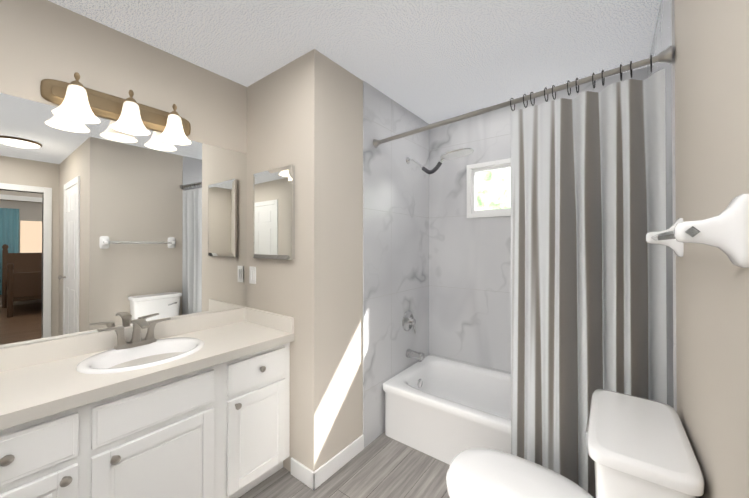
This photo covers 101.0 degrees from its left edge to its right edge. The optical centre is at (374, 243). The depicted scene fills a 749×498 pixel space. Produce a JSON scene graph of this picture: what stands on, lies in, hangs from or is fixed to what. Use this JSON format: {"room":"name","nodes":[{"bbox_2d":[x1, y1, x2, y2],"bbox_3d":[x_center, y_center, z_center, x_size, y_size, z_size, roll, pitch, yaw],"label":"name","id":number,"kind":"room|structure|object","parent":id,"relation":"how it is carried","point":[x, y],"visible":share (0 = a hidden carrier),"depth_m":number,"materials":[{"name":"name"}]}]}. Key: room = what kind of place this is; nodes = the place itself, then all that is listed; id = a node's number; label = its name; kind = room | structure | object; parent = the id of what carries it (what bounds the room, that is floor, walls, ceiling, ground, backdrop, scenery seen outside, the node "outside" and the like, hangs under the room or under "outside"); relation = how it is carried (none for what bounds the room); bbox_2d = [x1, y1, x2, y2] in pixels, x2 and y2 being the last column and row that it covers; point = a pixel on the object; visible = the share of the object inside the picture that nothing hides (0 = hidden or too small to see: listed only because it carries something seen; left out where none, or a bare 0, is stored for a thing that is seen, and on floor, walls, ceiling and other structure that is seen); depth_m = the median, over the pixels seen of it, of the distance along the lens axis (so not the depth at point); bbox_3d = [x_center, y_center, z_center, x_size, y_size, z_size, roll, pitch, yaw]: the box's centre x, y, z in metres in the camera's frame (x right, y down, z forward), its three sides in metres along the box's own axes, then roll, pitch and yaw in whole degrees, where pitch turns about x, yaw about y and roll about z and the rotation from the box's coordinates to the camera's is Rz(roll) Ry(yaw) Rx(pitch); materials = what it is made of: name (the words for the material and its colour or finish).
{"room":"bathroom","nodes":[
{"label":"bathroom","id":0,"kind":"room"},
{"bbox_2d":[0,0,246,348],"bbox_3d":[-1.568,0.134,1.317,0.100,2.440,2.126,0,0,37],"label":"wall","id":1,"kind":"structure","parent":0,"point":[40,40],"depth_m":1.55,"materials":[{"name":"beige paint"}]},
{"bbox_2d":[40,72,190,144],"bbox_3d":[-1.216,-0.663,1.548,0.182,0.199,0.610,0,0,37],"label":"sconce","id":2,"kind":"object","parent":1,"relation":"attached to","point":[76,100],"visible":1,"depth_m":1.51,"materials":[{"name":"white glass"}]},
{"bbox_2d":[0,307,243,370],"bbox_3d":[-1.277,0.481,1.595,0.020,0.093,1.324,0,0,37],"label":"backsplash","id":3,"kind":"structure","parent":1,"relation":"attached to","point":[25,355],"depth_m":1.44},
{"bbox_2d":[0,93,246,347],"bbox_3d":[-1.411,-0.092,1.435,0.005,1.049,1.743,0,0,37],"label":"vanity mirror","id":4,"kind":"object","parent":1,"relation":"attached to","point":[104,223],"visible":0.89,"depth_m":1.54,"materials":[{"name":"silver glass"}]},
{"bbox_2d":[246,49,362,471],"bbox_3d":[-0.206,0.141,2.535,0.790,2.440,1.464,0,0,37],"label":"wall","id":5,"kind":"structure","parent":0,"point":[305,115],"depth_m":1.84,"materials":[{"name":"beige paint"}]},
{"bbox_2d":[249,266,255,283],"bbox_3d":[-0.821,0.216,2.077,0.075,0.115,0.010,0,0,37],"label":"switch plate","id":6,"kind":"object","parent":5,"relation":"attached to","point":[252,275],"visible":1,"depth_m":2.07,"materials":[{"name":"white plastic"}]},
{"bbox_2d":[244,307,293,334],"bbox_3d":[-0.676,0.483,1.956,0.498,0.093,0.020,0,0,37],"label":"backsplash","id":7,"kind":"structure","parent":5,"relation":"attached to","point":[251,315],"depth_m":1.93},
{"bbox_2d":[253,164,294,259],"bbox_3d":[-0.635,-0.180,1.924,0.406,0.555,0.030,0,0,37],"label":"mirrored medicine cabinet","id":8,"kind":"object","parent":5,"relation":"attached to","point":[273,213],"visible":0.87,"depth_m":1.89,"materials":[{"name":"silver glass"}]},
{"bbox_2d":[310,434,363,489],"bbox_3d":[-0.205,1.310,1.867,0.013,0.095,0.437,0,0,37],"label":"baseboard","id":9,"kind":"structure","parent":5,"relation":"attached to","point":[310,478],"depth_m":1.82,"materials":[{"name":"white wood"}]},
{"bbox_2d":[363,81,428,447],"bbox_3d":[0.210,0.141,2.422,0.008,2.440,0.940,0,0,37],"label":"wall tiles","id":10,"kind":"structure","parent":5,"relation":"attached to","point":[395,236],"depth_m":2.30,"materials":[{"name":"tile"}]},
{"bbox_2d":[402,310,415,332],"bbox_3d":[0.296,0.630,2.467,0.071,0.173,0.164,0,0,37],"label":"shower valve","id":11,"kind":"object","parent":10,"relation":"attached to","point":[408,321],"visible":1,"depth_m":2.45,"materials":[{"name":"silver metal"}]},
{"bbox_2d":[406,349,423,361],"bbox_3d":[0.323,0.889,2.445,0.137,0.075,0.068,0,0,37],"label":"tub spout","id":12,"kind":"object","parent":10,"relation":"attached to","point":[419,356],"visible":0.98,"depth_m":2.42,"materials":[{"name":"silver metal"}]},
{"bbox_2d":[406,147,473,173],"bbox_3d":[0.481,-0.614,2.333,0.536,0.168,0.164,0,0,37],"label":"shower head","id":13,"kind":"object","parent":10,"relation":"attached to","point":[456,153],"visible":1,"depth_m":2.29},
{"bbox_2d":[373,46,671,147],"bbox_3d":[0.556,-0.699,1.651,1.488,0.060,0.060,0,0,43],"label":"rail","id":14,"kind":"object","parent":10,"relation":"attached to","point":[664,56],"visible":1,"depth_m":1.44,"materials":[{"name":"grey metal"}]},
{"bbox_2d":[510,55,666,497],"bbox_3d":[0.907,0.300,1.371,0.556,2.040,0.178,0,0,37],"label":"shower curtain","id":15,"kind":"object","parent":14,"relation":"hanging from","point":[588,261],"visible":0.79,"depth_m":1.38,"materials":[{"name":"fabric"}]},
{"bbox_2d":[239,431,449,497],"bbox_3d":[0.486,1.381,0.664,4.150,0.060,3.590,0,0,37],"label":"floor","id":16,"kind":"structure","parent":0,"point":[382,465],"depth_m":1.77,"materials":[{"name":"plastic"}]},
{"bbox_2d":[0,339,293,497],"bbox_3d":[-1.068,0.963,1.445,0.530,0.784,1.304,0,0,37],"label":"bathroom vanity","id":17,"kind":"object","parent":16,"relation":"on","point":[196,406],"depth_m":1.31,"materials":[{"name":"white wood"}]},
{"bbox_2d":[0,323,293,426],"bbox_3d":[-1.077,0.549,1.442,0.522,0.044,1.324,0,0,37],"label":"countertop","id":18,"kind":"structure","parent":17,"relation":"on","point":[39,388],"depth_m":1.22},
{"bbox_2d":[96,317,171,346],"bbox_3d":[-1.162,0.448,1.530,0.170,0.138,0.300,0,0,37],"label":"faucet","id":19,"kind":"object","parent":18,"relation":"on","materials":[{"name":"silver metal"}]},
{"bbox_2d":[64,331,219,382],"bbox_3d":[-1.080,0.588,1.467,0.400,0.151,0.490,0,0,37],"label":"sink","id":20,"kind":"object","parent":18,"relation":"in","point":[105,362],"depth_m":1.48,"materials":[{"name":"white ceramic"}]},
{"bbox_2d":[382,355,510,464],"bbox_3d":[0.858,1.176,2.036,1.480,0.365,0.740,0,0,37],"label":"bathtub","id":21,"kind":"object","parent":16,"relation":"on","point":[445,410],"visible":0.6,"depth_m":2.09,"materials":[{"name":"white ceramic"}]},
{"bbox_2d":[446,389,703,497],"bbox_3d":[0.623,0.959,1.115,0.739,0.789,0.470,0,0,37],"label":"toilet","id":22,"kind":"object","parent":16,"relation":"on","point":[638,447],"visible":1,"depth_m":0.95,"materials":[{"name":"white ceramic"}]},
{"bbox_2d":[48,0,660,123],"bbox_3d":[0.486,-1.119,0.678,4.150,0.060,3.590,0,0,37],"label":"ceiling","id":23,"kind":"structure","parent":0,"point":[430,61],"depth_m":1.64,"materials":[{"name":"white paint"}]},
{"bbox_2d":[674,0,748,497],"bbox_3d":[1.212,0.134,1.187,0.100,2.440,1.890,0,0,37],"label":"wall","id":24,"kind":"structure","parent":0,"point":[712,163],"depth_m":0.73,"materials":[{"name":"beige paint"}]},
{"bbox_2d":[647,0,676,411],"bbox_3d":[1.397,0.136,1.518,0.008,2.440,0.940,0,0,37],"label":"wall tile","id":25,"kind":"structure","parent":24,"relation":"attached to","point":[664,37],"depth_m":1.20,"materials":[{"name":"tile"}]},
{"bbox_2d":[646,193,748,267],"bbox_3d":[0.819,-0.020,0.831,0.091,0.132,0.695,0,0,37],"label":"towel rail","id":26,"kind":"object","parent":24,"relation":"attached to","point":[726,231],"visible":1,"depth_m":0.56,"materials":[{"name":"white ceramic"}]},
{"bbox_3d":[1.158,0.140,2.353,1.600,2.440,0.100,0,0,37],"label":"wall","id":27,"kind":"structure","parent":0,"visible":0},
{"bbox_2d":[467,158,510,217],"bbox_3d":[1.103,-0.430,2.367,0.780,0.440,0.090,0,0,37],"label":"window","id":28,"kind":"structure","parent":27,"relation":"in","point":[472,171],"depth_m":2.52,"materials":[{"name":"white"}]},
{"bbox_2d":[429,67,646,373],"bbox_3d":[1.086,0.140,2.341,1.484,2.440,0.008,0,0,37],"label":"wall tile","id":29,"kind":"structure","parent":27,"relation":"attached to","point":[469,290],"depth_m":2.56,"materials":[{"name":"tile"}]},
{"label":"outside","id":30,"kind":"structure","parent":0,"visible":0},
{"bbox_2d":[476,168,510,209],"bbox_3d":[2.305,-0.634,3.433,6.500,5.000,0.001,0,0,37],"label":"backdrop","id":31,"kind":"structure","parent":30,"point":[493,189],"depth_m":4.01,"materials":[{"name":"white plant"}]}
]}

